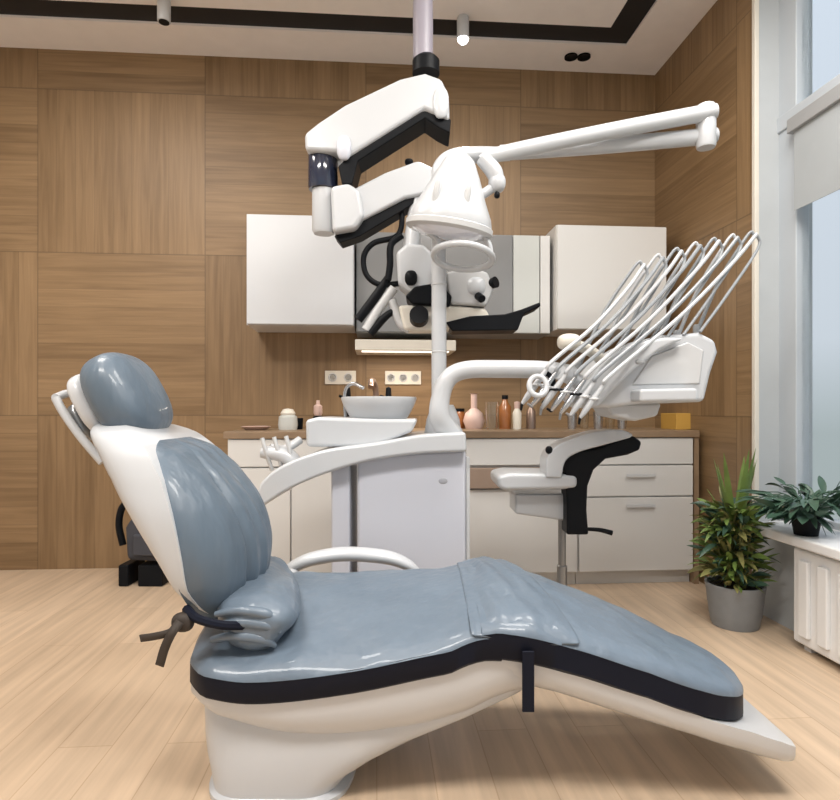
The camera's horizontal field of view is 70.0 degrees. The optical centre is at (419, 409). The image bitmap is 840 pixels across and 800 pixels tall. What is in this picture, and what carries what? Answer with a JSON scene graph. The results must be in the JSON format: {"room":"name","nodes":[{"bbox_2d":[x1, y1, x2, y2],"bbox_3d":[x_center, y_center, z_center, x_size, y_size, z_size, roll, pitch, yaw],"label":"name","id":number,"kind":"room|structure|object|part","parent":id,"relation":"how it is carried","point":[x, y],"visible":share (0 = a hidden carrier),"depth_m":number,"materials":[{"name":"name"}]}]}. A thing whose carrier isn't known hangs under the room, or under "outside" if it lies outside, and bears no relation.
{"room":"dental clinic","nodes":[
{"label":"dental clinic","id":0,"kind":"room"},
{"bbox_2d":[0,47,654,569],"bbox_3d":[-1.078,-0.795,4.013,5.800,3.630,0.150,0,0,-4],"label":"wall","id":1,"kind":"structure","parent":0,"point":[130,183],"depth_m":3.91,"materials":[{"name":"brown wood"}]},
{"bbox_2d":[247,214,355,332],"bbox_3d":[-0.730,-0.840,3.778,0.639,0.660,0.368,0,0,-4],"label":"upper cabinet","id":2,"kind":"object","parent":1,"relation":"attached to","point":[299,280],"visible":0.8,"depth_m":3.60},
{"bbox_2d":[325,371,355,383],"bbox_3d":[-0.525,-0.215,3.970,0.197,0.080,0.016,0,0,-4],"label":"wall socket","id":3,"kind":"object","parent":1,"relation":"attached to","point":[331,377],"visible":0.96,"depth_m":3.96,"materials":[{"name":"beige plastic"}]},
{"bbox_2d":[328,373,336,381],"bbox_3d":[-0.577,-0.215,3.961,0.056,0.056,0.005,0,0,-4],"label":"outlet","id":4,"kind":"object","parent":3,"relation":"attached to","point":[332,377],"depth_m":3.96,"materials":[{"name":"beige plastic"}]},
{"bbox_2d":[344,373,351,381],"bbox_3d":[-0.475,-0.215,3.969,0.056,0.056,0.005,0,0,-4],"label":"outlet","id":5,"kind":"object","parent":3,"relation":"attached to","point":[347,376],"depth_m":3.97,"materials":[{"name":"beige plastic"}]},
{"bbox_2d":[385,371,420,384],"bbox_3d":[-0.113,-0.213,4.001,0.233,0.087,0.016,0,0,-4],"label":"wall socket","id":6,"kind":"object","parent":1,"relation":"attached to","point":[391,377],"visible":1,"depth_m":3.99,"materials":[{"name":"beige plastic"}]},
{"bbox_2d":[387,373,394,381],"bbox_3d":[-0.192,-0.215,3.990,0.056,0.056,0.005,0,0,-4],"label":"outlet","id":7,"kind":"object","parent":6,"relation":"attached to","point":[389,375],"depth_m":3.99,"materials":[{"name":"beige plastic"}]},
{"bbox_2d":[399,374,406,381],"bbox_3d":[-0.112,-0.215,3.996,0.056,0.056,0.005,0,0,-4],"label":"outlet","id":8,"kind":"object","parent":6,"relation":"attached to","point":[402,377],"depth_m":4.00,"materials":[{"name":"beige plastic"}]},
{"bbox_2d":[411,374,418,381],"bbox_3d":[-0.032,-0.215,4.002,0.056,0.056,0.005,0,0,-4],"label":"outlet","id":9,"kind":"object","parent":6,"relation":"attached to","point":[413,377],"depth_m":4.00,"materials":[{"name":"beige plastic"}]},
{"bbox_2d":[355,339,455,355],"bbox_3d":[-0.099,-0.395,3.840,0.619,0.071,0.338,0,0,-4],"label":"shelf","id":10,"kind":"object","parent":1,"relation":"attached to","point":[362,346],"visible":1,"depth_m":3.68,"materials":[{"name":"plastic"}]},
{"bbox_2d":[356,232,549,338],"bbox_3d":[0.203,-0.790,3.883,1.219,0.620,0.298,0,0,-4],"label":"upper cabinet","id":11,"kind":"object","parent":1,"relation":"attached to","point":[521,266],"visible":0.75,"depth_m":3.76,"materials":[{"name":"grey plastic"}]},
{"bbox_3d":[0.668,-0.790,3.778,0.166,0.614,0.020,0,0,-4],"label":"door","id":12,"kind":"part","parent":11,"relation":"part of","materials":[{"name":"white laminate"}]},
{"bbox_3d":[0.788,-0.790,3.787,0.062,0.614,0.020,0,0,-4],"label":"door","id":13,"kind":"part","parent":11,"relation":"part of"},
{"bbox_2d":[546,225,665,336],"bbox_3d":[1.185,-0.825,3.921,0.704,0.650,0.368,0,0,-4],"label":"upper cabinet","id":14,"kind":"object","parent":1,"relation":"attached to","point":[588,264],"visible":0.75,"depth_m":3.73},
{"bbox_2d":[0,0,716,74],"bbox_3d":[-0.799,-2.435,0.951,5.900,0.250,6.400,0,0,-4],"label":"ceiling","id":15,"kind":"structure","parent":0,"point":[667,23],"depth_m":3.66,"materials":[{"name":"paint"}]},
{"bbox_2d":[157,0,170,25],"bbox_3d":[-1.438,-2.293,3.371,0.072,0.234,0.072,0,0,0],"label":"ceiling spotlight","id":16,"kind":"object","parent":15,"relation":"attached to","point":[163,6],"visible":1,"depth_m":3.35,"materials":[{"name":"white plastic"}]},
{"bbox_2d":[305,0,539,336],"bbox_3d":[0.014,-1.323,2.750,1.054,1.975,0.280,0,0,0],"label":"microscope","id":17,"kind":"object","parent":15,"relation":"hanging from","point":[369,129],"visible":0.93,"depth_m":2.69,"materials":[{"name":"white plastic"}]},
{"bbox_3d":[-0.190,-1.310,2.750,0.645,0.376,0.180,0,0,0],"label":"arm","id":18,"kind":"part","parent":17,"relation":"part of","materials":[{"name":"white plastic"}]},
{"bbox_3d":[-0.110,-0.981,2.770,0.410,0.280,0.140,0,0,0],"label":"arm","id":19,"kind":"part","parent":17,"relation":"part of","materials":[{"name":"white plastic"}]},
{"bbox_3d":[-0.050,-1.137,2.750,0.040,0.026,0.039,0,0,0],"label":"arm knob","id":20,"kind":"part","parent":17,"relation":"part of","materials":[{"name":"black plastic"}]},
{"bbox_3d":[-0.040,-0.587,2.670,0.056,0.065,0.040,0,0,0],"label":"focus knob","id":21,"kind":"part","parent":17,"relation":"part of","materials":[{"name":"black plastic"}]},
{"bbox_3d":[0.014,-1.948,2.750,0.092,0.724,0.092,0,0,0],"label":"ceiling post","id":22,"kind":"part","parent":17,"relation":"part of","materials":[{"name":"white metal"}]},
{"bbox_2d":[457,14,468,44],"bbox_3d":[0.253,-2.280,3.526,0.072,0.260,0.072,0,0,0],"label":"ceiling spotlight","id":23,"kind":"object","parent":15,"relation":"attached to","point":[462,19],"visible":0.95,"depth_m":3.50,"materials":[{"name":"white plastic"}]},
{"bbox_2d":[564,52,590,61],"bbox_3d":[1.028,-2.303,3.915,0.169,0.010,0.084,0,0,0],"label":"recessed light","id":24,"kind":"object","parent":15,"relation":"in","point":[569,57],"visible":1,"depth_m":3.92,"materials":[{"name":"black plastic"}]},
{"bbox_2d":[0,568,839,799],"bbox_3d":[-0.649,1.070,0.962,6.200,0.100,6.400,0,0,-4],"label":"floor","id":25,"kind":"structure","parent":0,"point":[87,711],"depth_m":1.92,"materials":[{"name":"brown wood"}]},
{"bbox_2d":[115,503,168,585],"bbox_3d":[-1.623,0.777,3.565,0.386,0.487,0.270,0,0,0],"label":"foot pedal","id":26,"kind":"object","parent":25,"relation":"on","point":[148,573],"visible":0.59,"depth_m":3.46,"materials":[{"name":"black plastic"}]},
{"bbox_3d":[-1.741,0.671,3.580,0.151,0.277,0.040,0,0,0],"label":"handle","id":27,"kind":"part","parent":26,"relation":"part of","materials":[{"name":"black plastic"}]},
{"bbox_2d":[228,439,330,572],"bbox_3d":[-0.743,0.590,3.650,0.697,0.860,0.615,0,0,-4],"label":"base cabinet","id":28,"kind":"object","parent":25,"relation":"on","point":[300,518],"visible":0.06,"depth_m":3.35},
{"bbox_3d":[-0.894,0.630,3.340,0.340,0.612,0.020,0,0,-4],"label":"door","id":29,"kind":"part","parent":28,"relation":"part of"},
{"bbox_3d":[-0.720,0.240,3.353,0.689,0.152,0.020,0,0,-4],"label":"drawer","id":30,"kind":"part","parent":28,"relation":"part of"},
{"bbox_3d":[-0.546,0.630,3.366,0.340,0.612,0.020,0,0,-4],"label":"door","id":31,"kind":"part","parent":28,"relation":"part of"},
{"bbox_2d":[223,427,699,438],"bbox_3d":[0.253,0.140,3.721,2.730,0.040,0.628,0,0,-4],"label":"countertop","id":32,"kind":"structure","parent":28,"relation":"on","point":[637,432],"depth_m":3.44,"materials":[{"name":"brown wood"}]},
{"bbox_2d":[241,426,270,429],"bbox_3d":[-0.996,0.109,3.643,0.180,0.022,0.180,0,0,-4],"label":"shallow dish","id":33,"kind":"object","parent":32,"relation":"on","point":[244,427],"visible":0.96,"depth_m":3.58,"materials":[{"name":"pink ceramic"}]},
{"bbox_2d":[278,408,297,429],"bbox_3d":[-0.805,0.055,3.658,0.120,0.130,0.120,0,0,-4],"label":"glass jar","id":34,"kind":"object","parent":32,"relation":"on","point":[287,420],"visible":1,"depth_m":3.62,"materials":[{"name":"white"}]},
{"bbox_2d":[297,418,302,428],"bbox_3d":[-0.755,0.085,3.742,0.052,0.070,0.052,0,0,-4],"label":"cup","id":35,"kind":"object","parent":32,"relation":"on","point":[300,420],"visible":0.62,"depth_m":3.72,"materials":[{"name":"black ceramic"}]},
{"bbox_2d":[313,400,322,417],"bbox_3d":[-0.627,0.030,3.691,0.072,0.180,0.072,0,0,-4],"label":"soap dispenser","id":36,"kind":"object","parent":32,"relation":"on","point":[317,411],"visible":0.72,"depth_m":3.67,"materials":[{"name":"pink plastic"}]},
{"bbox_2d":[339,378,391,416],"bbox_3d":[-0.346,-0.041,3.825,0.277,0.321,0.218,0,0,32],"label":"tap","id":37,"kind":"object","parent":32,"relation":"on","point":[372,384],"visible":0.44,"depth_m":3.82,"materials":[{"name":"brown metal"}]},
{"bbox_3d":[-0.480,-0.015,3.831,0.082,0.270,0.044,0,0,-18],"label":"lever","id":38,"kind":"part","parent":37,"relation":"part of","materials":[{"name":"silver metal"}]},
{"bbox_3d":[-0.293,-0.041,3.766,0.043,0.321,0.187,0,0,8],"label":"spout","id":39,"kind":"part","parent":37,"relation":"part of","materials":[{"name":"white metal"}]},
{"bbox_3d":[-0.220,-0.015,3.831,0.082,0.270,0.044,0,0,-18],"label":"lever","id":40,"kind":"part","parent":37,"relation":"part of","materials":[{"name":"black plastic"}]},
{"bbox_2d":[455,408,464,428],"bbox_3d":[0.247,0.055,3.897,0.100,0.130,0.100,0,0,-4],"label":"jar","id":41,"kind":"object","parent":32,"relation":"on","point":[460,411],"visible":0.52,"depth_m":3.86,"materials":[{"name":"orange glass"}]},
{"bbox_2d":[463,393,484,428],"bbox_3d":[0.341,0.007,3.794,0.140,0.225,0.140,0,0,-4],"label":"flask","id":42,"kind":"object","parent":32,"relation":"on","point":[473,418],"visible":0.94,"depth_m":3.75,"materials":[{"name":"pink ceramic"}]},
{"bbox_2d":[485,402,498,429],"bbox_3d":[0.445,0.035,3.711,0.084,0.170,0.084,0,0,-4],"label":"clear tumbler","id":43,"kind":"object","parent":32,"relation":"on","point":[491,408],"visible":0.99,"depth_m":3.68,"materials":[{"name":"clear glass"}]},
{"bbox_2d":[499,395,510,428],"bbox_3d":[0.544,0.013,3.839,0.080,0.215,0.080,0,0,-4],"label":"bottle","id":44,"kind":"object","parent":32,"relation":"on","point":[504,408],"visible":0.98,"depth_m":3.81,"materials":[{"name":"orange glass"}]},
{"bbox_2d":[513,401,521,428],"bbox_3d":[0.608,0.033,3.764,0.056,0.175,0.056,0,0,-4],"label":"bottle","id":45,"kind":"object","parent":32,"relation":"on","point":[517,413],"visible":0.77,"depth_m":3.74,"materials":[{"name":"plastic"}]},
{"bbox_2d":[526,402,535,428],"bbox_3d":[0.709,0.035,3.831,0.060,0.170,0.060,0,0,-4],"label":"bottle","id":46,"kind":"object","parent":32,"relation":"on","point":[530,413],"visible":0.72,"depth_m":3.81,"materials":[{"name":"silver metal"}]},
{"bbox_2d":[567,413,576,428],"bbox_3d":[0.960,0.070,3.790,0.064,0.100,0.064,0,0,-4],"label":"drinking glass","id":47,"kind":"object","parent":32,"relation":"on","point":[571,421],"visible":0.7,"depth_m":3.77,"materials":[{"name":"glass"}]},
{"bbox_2d":[579,408,588,428],"bbox_3d":[1.065,0.055,3.898,0.064,0.130,0.064,0,0,-4],"label":"drinking glass","id":48,"kind":"object","parent":32,"relation":"on","point":[584,421],"visible":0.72,"depth_m":3.87,"materials":[{"name":"clear glass"}]},
{"bbox_2d":[593,412,602,428],"bbox_3d":[1.128,0.065,3.802,0.064,0.110,0.064,0,0,-4],"label":"drinking glass","id":49,"kind":"object","parent":32,"relation":"on","point":[597,420],"visible":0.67,"depth_m":3.78,"materials":[{"name":"glass"}]},
{"bbox_2d":[605,417,614,428],"bbox_3d":[1.238,0.045,3.911,0.064,0.150,0.064,0,0,-4],"label":"drinking glass","id":50,"kind":"object","parent":32,"relation":"on","point":[609,421],"visible":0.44,"depth_m":3.89,"materials":[{"name":"clear glass"}]},
{"bbox_2d":[617,420,626,428],"bbox_3d":[1.291,0.070,3.835,0.064,0.100,0.064,0,0,-4],"label":"drinking glass","id":51,"kind":"object","parent":32,"relation":"on","point":[622,424],"visible":0.66,"depth_m":3.81,"materials":[{"name":"glass"}]},
{"bbox_2d":[661,413,689,429],"bbox_3d":[1.655,0.070,3.772,0.195,0.100,0.200,0,0,-4],"label":"storage box","id":52,"kind":"object","parent":32,"relation":"on","point":[676,421],"visible":0.62,"depth_m":3.67,"materials":[{"name":"yellow cardboard"}]},
{"bbox_2d":[51,352,795,799],"bbox_3d":[-0.036,0.425,1.858,2.056,1.190,0.772,0,0,0],"label":"dental chair","id":53,"kind":"object","parent":25,"relation":"on","point":[302,680],"visible":1,"depth_m":1.55,"materials":[{"name":"leather"}]},
{"bbox_2d":[80,352,172,428],"bbox_3d":[-0.872,-0.040,1.800,0.202,0.260,0.320,0,0,0],"label":"cushion","id":54,"kind":"object","parent":53,"relation":"on","point":[118,390],"depth_m":1.68,"materials":[{"name":"leather"}]},
{"bbox_2d":[156,437,271,619],"bbox_3d":[-0.603,0.328,1.800,0.304,0.485,0.590,0,0,0],"label":"backrest cushion","id":55,"kind":"object","parent":53,"relation":"on","point":[214,531],"depth_m":1.59,"materials":[{"name":"leather"}]},
{"bbox_2d":[190,565,487,682],"bbox_3d":[-0.210,0.597,1.790,0.830,0.166,0.591,0,0,0],"label":"seat cushion","id":56,"kind":"object","parent":53,"relation":"on","point":[409,625],"depth_m":1.57,"materials":[{"name":"leather"}]},
{"bbox_3d":[-0.251,0.555,2.200,0.502,0.106,0.078,0,0,0],"label":"armrest","id":57,"kind":"part","parent":53,"relation":"part of","materials":[{"name":"white plastic"}]},
{"bbox_2d":[466,562,743,696],"bbox_3d":[0.525,0.632,1.788,0.740,0.263,0.593,0,0,0],"label":"cushion","id":58,"kind":"object","parent":53,"relation":"on","point":[533,630],"depth_m":1.53,"materials":[{"name":"leather"}]},
{"bbox_2d":[258,101,719,572],"bbox_3d":[0.303,-0.135,2.554,1.928,2.309,0.571,0,0,0],"label":"dental unit","id":59,"kind":"object","parent":25,"relation":"on","point":[395,488],"visible":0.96,"depth_m":2.42,"materials":[{"name":"white plastic"}]},
{"bbox_2d":[306,416,416,446],"bbox_3d":[-0.238,0.089,2.590,0.450,0.121,0.340,0,0,0],"label":"tray","id":60,"kind":"object","parent":59,"relation":"on","point":[327,431],"depth_m":2.42,"materials":[{"name":"white plastic"}]},
{"bbox_3d":[-0.229,0.232,2.590,0.827,0.289,0.460,0,0,0],"label":"arm","id":61,"kind":"part","parent":59,"relation":"part of","materials":[{"name":"white plastic"}]},
{"bbox_2d":[341,396,416,418],"bbox_3d":[-0.176,0.012,2.580,0.324,0.135,0.324,0,0,0],"label":"bowl","id":62,"kind":"object","parent":59,"relation":"on","point":[357,407],"depth_m":2.46,"materials":[{"name":"white ceramic"}]},
{"bbox_2d":[424,405,460,432],"bbox_3d":[0.098,0.058,2.560,0.170,0.160,0.170,0,0,0],"label":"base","id":63,"kind":"object","parent":59,"relation":"attached to","point":[453,413],"depth_m":2.52,"materials":[{"name":"white plastic"}]},
{"bbox_2d":[405,146,509,241],"bbox_3d":[0.163,-0.900,2.433,0.444,0.443,0.327,0,0,0],"label":"lamp","id":64,"kind":"object","parent":59,"relation":"attached to","point":[452,206],"depth_m":2.33,"materials":[{"name":"white plastic"}]},
{"bbox_3d":[0.172,-0.655,2.400,0.245,0.167,0.245,0,0,-39],"label":"ring handle","id":65,"kind":"part","parent":59,"relation":"part of","materials":[{"name":"white plastic"}]},
{"bbox_3d":[0.195,0.604,2.630,0.016,0.832,0.380,0,0,0],"label":"panel","id":66,"kind":"part","parent":59,"relation":"part of","materials":[{"name":"white plastic"}]},
{"bbox_3d":[0.308,-0.860,2.400,0.024,0.026,0.024,0,0,0],"label":"knob","id":67,"kind":"part","parent":59,"relation":"part of","materials":[{"name":"black plastic"}]},
{"bbox_3d":[0.333,-0.031,2.441,0.594,0.342,0.129,0,0,0],"label":"tray arm","id":68,"kind":"part","parent":59,"relation":"part of","materials":[{"name":"white plastic"}]},
{"bbox_3d":[0.745,-1.143,2.481,1.017,0.287,0.070,0,0,-5],"label":"lamp arm","id":69,"kind":"part","parent":59,"relation":"part of","materials":[{"name":"white plastic"}]},
{"bbox_3d":[0.803,-1.134,2.560,0.928,0.138,0.068,0,0,0],"label":"lamp arm","id":70,"kind":"part","parent":59,"relation":"part of","materials":[{"name":"white plastic"}]},
{"bbox_2d":[527,230,754,420],"bbox_3d":[0.890,-0.351,2.420,1.001,0.786,0.499,0,0,0],"label":"tray","id":71,"kind":"object","parent":59,"relation":"attached to","point":[676,368],"visible":0.72,"depth_m":2.35,"materials":[{"name":"white plastic"}]},
{"bbox_2d":[575,358,580,367],"bbox_3d":[0.632,-0.188,2.400,0.026,0.040,0.026,0,0,0],"label":"socket","id":72,"kind":"object","parent":71,"relation":"attached to","point":[578,364],"depth_m":2.39,"materials":[{"name":"grey plastic"}]},
{"bbox_2d":[520,263,648,410],"bbox_3d":[0.634,-0.287,2.300,0.543,0.580,0.062,0,0,-18],"label":"handpiece","id":73,"kind":"object","parent":71,"relation":"hanging from","point":[527,395],"visible":0.81,"depth_m":2.29,"materials":[{"name":"grey plastic"}]},
{"bbox_2d":[527,256,667,407],"bbox_3d":[0.691,-0.309,2.302,0.604,0.602,0.053,0,0,-18],"label":"handpiece","id":74,"kind":"object","parent":71,"relation":"hanging from","point":[551,378],"visible":0.85,"depth_m":2.30,"materials":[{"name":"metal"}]},
{"bbox_3d":[0.753,-0.378,2.384,0.259,0.427,0.017,0,0,7],"label":"whip arm","id":75,"kind":"part","parent":71,"relation":"part of"},
{"bbox_2d":[539,249,685,414],"bbox_3d":[0.758,-0.311,2.307,0.646,0.661,0.048,0,0,-17],"label":"handpiece","id":76,"kind":"object","parent":71,"relation":"hanging from","point":[551,394],"visible":0.93,"depth_m":2.30,"materials":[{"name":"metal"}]},
{"bbox_2d":[546,244,704,412],"bbox_3d":[0.815,-0.330,2.310,0.709,0.679,0.049,0,0,-16],"label":"handpiece","id":77,"kind":"object","parent":71,"relation":"hanging from","point":[561,396],"visible":0.95,"depth_m":2.31,"materials":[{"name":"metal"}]},
{"bbox_3d":[0.785,-0.144,2.320,0.444,0.270,0.060,0,0,0],"label":"panel","id":78,"kind":"part","parent":71,"relation":"part of","materials":[{"name":"white plastic"}]},
{"bbox_3d":[0.836,-0.407,2.404,0.256,0.435,0.017,0,0,8],"label":"whip arm","id":79,"kind":"part","parent":71,"relation":"part of"},
{"bbox_2d":[559,239,723,419],"bbox_3d":[0.881,-0.328,2.321,0.753,0.730,0.047,0,0,-17],"label":"handpiece","id":80,"kind":"object","parent":71,"relation":"hanging from","point":[571,398],"visible":0.99,"depth_m":2.32,"materials":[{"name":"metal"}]},
{"bbox_3d":[0.921,-0.435,2.424,0.253,0.442,0.017,0,0,8],"label":"whip arm","id":81,"kind":"part","parent":71,"relation":"part of"},
{"bbox_2d":[565,236,742,416],"bbox_3d":[0.938,-0.344,2.329,0.819,0.740,0.050,0,0,-17],"label":"handpiece","id":82,"kind":"object","parent":71,"relation":"hanging from","point":[580,401],"visible":0.99,"depth_m":2.34,"materials":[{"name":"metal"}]},
{"bbox_3d":[0.935,-0.056,2.330,0.220,0.052,0.160,0,0,0],"label":"tray handle","id":83,"kind":"part","parent":71,"relation":"part of","materials":[{"name":"white plastic"}]},
{"bbox_3d":[0.970,-0.181,2.362,0.278,0.167,0.036,0,0,0],"label":"recess panel","id":84,"kind":"part","parent":71,"relation":"part of","materials":[{"name":"white plastic"}]},
{"bbox_2d":[578,233,760,424],"bbox_3d":[1.006,-0.339,2.341,0.865,0.786,0.048,0,0,-18],"label":"handpiece","id":85,"kind":"object","parent":71,"relation":"hanging from","point":[590,403],"visible":1,"depth_m":2.35,"materials":[{"name":"grey plastic"}]},
{"bbox_3d":[1.006,-0.461,2.444,0.250,0.444,0.017,0,0,8],"label":"whip arm","id":86,"kind":"part","parent":71,"relation":"part of"},
{"bbox_3d":[1.093,-0.486,2.464,0.247,0.443,0.017,0,0,8],"label":"whip arm","id":87,"kind":"part","parent":71,"relation":"part of"},
{"bbox_2d":[693,324,698,332],"bbox_3d":[1.159,-0.339,2.520,0.026,0.040,0.026,0,0,0],"label":"socket","id":88,"kind":"object","parent":71,"relation":"attached to","point":[696,326],"depth_m":2.51,"materials":[{"name":"grey plastic"}]},
{"bbox_3d":[1.181,-0.509,2.483,0.243,0.437,0.017,0,0,8],"label":"whip arm","id":89,"kind":"part","parent":71,"relation":"part of"},
{"bbox_3d":[1.271,-0.531,2.503,0.240,0.429,0.017,0,0,8],"label":"whip arm","id":90,"kind":"part","parent":71,"relation":"part of"},
{"bbox_2d":[465,438,576,583],"bbox_3d":[0.564,0.590,3.732,0.655,0.860,0.645,0,0,-4],"label":"base cabinet","id":91,"kind":"object","parent":25,"relation":"on","point":[530,543],"visible":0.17,"depth_m":3.44,"materials":[{"name":"white wood"}]},
{"bbox_3d":[0.585,0.240,3.451,0.647,0.152,0.020,0,0,-4],"label":"drawer","id":92,"kind":"part","parent":91,"relation":"part of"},
{"bbox_3d":[0.585,0.695,3.451,0.647,0.482,0.020,0,0,-4],"label":"door","id":93,"kind":"part","parent":91,"relation":"part of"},
{"bbox_2d":[491,429,640,585],"bbox_3d":[0.667,0.554,2.865,0.645,0.933,0.432,0,0,0],"label":"stool","id":94,"kind":"object","parent":25,"relation":"on","point":[557,489],"visible":0.67,"depth_m":2.68,"materials":[{"name":"white plastic"}]},
{"bbox_3d":[0.524,0.320,2.810,0.359,0.080,0.280,0,0,0],"label":"seat","id":95,"kind":"part","parent":94,"relation":"part of","materials":[{"name":"white plastic"}]},
{"bbox_3d":[0.574,0.178,2.670,0.032,0.034,0.032,0,0,0],"label":"knob","id":96,"kind":"part","parent":94,"relation":"part of","materials":[{"name":"black plastic"}]},
{"bbox_3d":[0.822,0.556,2.750,0.122,0.037,0.024,0,0,0],"label":"lever","id":97,"kind":"part","parent":94,"relation":"part of","materials":[{"name":"black plastic"}]},
{"bbox_2d":[575,437,692,583],"bbox_3d":[1.238,0.590,3.789,0.690,0.860,0.633,0,0,-4],"label":"base cabinet","id":98,"kind":"object","parent":25,"relation":"on","point":[644,495],"visible":0.65,"depth_m":3.50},
{"bbox_3d":[1.260,0.723,3.501,0.682,0.427,0.020,0,0,-4],"label":"drawer","id":99,"kind":"part","parent":98,"relation":"part of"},
{"bbox_3d":[1.260,0.412,3.501,0.682,0.177,0.020,0,0,-4],"label":"drawer","id":100,"kind":"part","parent":98,"relation":"part of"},
{"bbox_3d":[1.281,0.555,3.484,0.170,0.016,0.018,0,0,-4],"label":"handle","id":101,"kind":"part","parent":98,"relation":"part of","materials":[{"name":"silver metal"}]},
{"bbox_3d":[1.281,0.380,3.484,0.170,0.016,0.018,0,0,-4],"label":"handle","id":102,"kind":"part","parent":98,"relation":"part of","materials":[{"name":"silver metal"}]},
{"bbox_3d":[1.260,0.240,3.501,0.682,0.152,0.020,0,0,-4],"label":"drawer","id":103,"kind":"part","parent":98,"relation":"part of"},
{"bbox_2d":[689,437,698,583],"bbox_3d":[1.599,0.590,3.825,0.028,0.860,0.615,0,0,-4],"label":"end panel","id":104,"kind":"object","parent":25,"relation":"on","point":[692,575],"visible":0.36,"depth_m":3.52,"materials":[{"name":"brown wood"}]},
{"bbox_2d":[687,449,779,632],"bbox_3d":[1.486,0.597,2.849,0.428,0.845,0.404,0,0,0],"label":"potted plant","id":105,"kind":"object","parent":25,"relation":"on","point":[736,601],"visible":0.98,"depth_m":2.79,"materials":[{"name":"green plant"}]},
{"bbox_3d":[1.496,0.920,2.850,0.264,0.200,0.264,0,0,0],"label":"pot","id":106,"kind":"part","parent":105,"relation":"part of","materials":[{"name":"grey ceramic"}]},
{"bbox_2d":[794,547,839,663],"bbox_3d":[1.722,0.805,1.716,0.138,0.430,1.750,0,0,-4],"label":"radiator","id":107,"kind":"object","parent":25,"relation":"on","point":[816,576],"visible":0.97,"depth_m":2.45,"materials":[{"name":"white metal"}]},
{"bbox_2d":[470,467,539,488],"bbox_3d":[0.586,0.388,3.436,0.635,0.115,0.050,0,0,-4],"label":"drawer","id":108,"kind":"object","parent":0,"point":[480,477],"depth_m":3.39,"materials":[{"name":"white plastic"}]},
{"bbox_2d":[655,0,795,630],"bbox_3d":[2.001,-0.795,1.060,0.300,3.630,6.200,0,0,-4],"label":"wall","id":109,"kind":"structure","parent":0,"point":[700,197],"depth_m":3.35,"materials":[{"name":"brown wood"}]},
{"bbox_2d":[759,0,778,520],"bbox_3d":[1.853,-0.840,3.052,0.298,2.840,0.008,0,0,-4],"label":"trim","id":110,"kind":"structure","parent":109,"relation":"attached to","point":[768,9],"depth_m":3.04,"materials":[{"name":"paint"}]},
{"bbox_2d":[748,520,839,560],"bbox_3d":[1.776,0.552,1.715,0.290,0.045,2.340,0,0,-4],"label":"window sill","id":111,"kind":"structure","parent":109,"relation":"attached to","point":[828,545],"depth_m":2.51,"materials":[{"name":"white stone"}]},
{"bbox_2d":[734,476,839,536],"bbox_3d":[1.575,0.417,2.542,0.455,0.256,0.447,0,0,0],"label":"plant","id":112,"kind":"object","parent":111,"relation":"on","point":[807,515],"visible":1,"depth_m":2.51,"materials":[{"name":"green plant"}]},
{"bbox_3d":[1.641,0.485,2.550,0.120,0.090,0.120,0,0,0],"label":"pot","id":113,"kind":"part","parent":112,"relation":"part of","materials":[{"name":"black plastic"}]},
{"bbox_2d":[752,0,839,579],"bbox_3d":[1.884,-0.645,1.810,0.202,3.330,2.514,0,0,-4],"label":"window","id":114,"kind":"structure","parent":109,"relation":"in","point":[809,30],"depth_m":2.91,"materials":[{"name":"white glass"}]},
{"bbox_3d":[1.702,-0.645,3.044,0.024,3.330,0.026,0,0,-4],"label":"trim","id":115,"kind":"part","parent":114,"relation":"part of","materials":[{"name":"beige plastic"}]},
{"bbox_2d":[787,83,839,210],"bbox_3d":[1.891,-1.185,1.764,0.046,0.450,2.320,0,0,-4],"label":"window blind","id":116,"kind":"object","parent":114,"relation":"attached to","point":[815,128],"visible":1,"depth_m":2.74,"materials":[{"name":"white fabric"}]},
{"bbox_3d":[1.891,-1.375,1.764,0.045,0.070,2.320,0,0,-4],"label":"head rail","id":117,"kind":"part","parent":116,"relation":"part of","materials":[{"name":"grey plastic"}]},
{"bbox_3d":[1.949,-0.840,1.808,0.008,2.740,2.400,0,0,-4],"label":"pane","id":118,"kind":"part","parent":114,"relation":"part of","materials":[{"name":"clear glass"}]}
]}

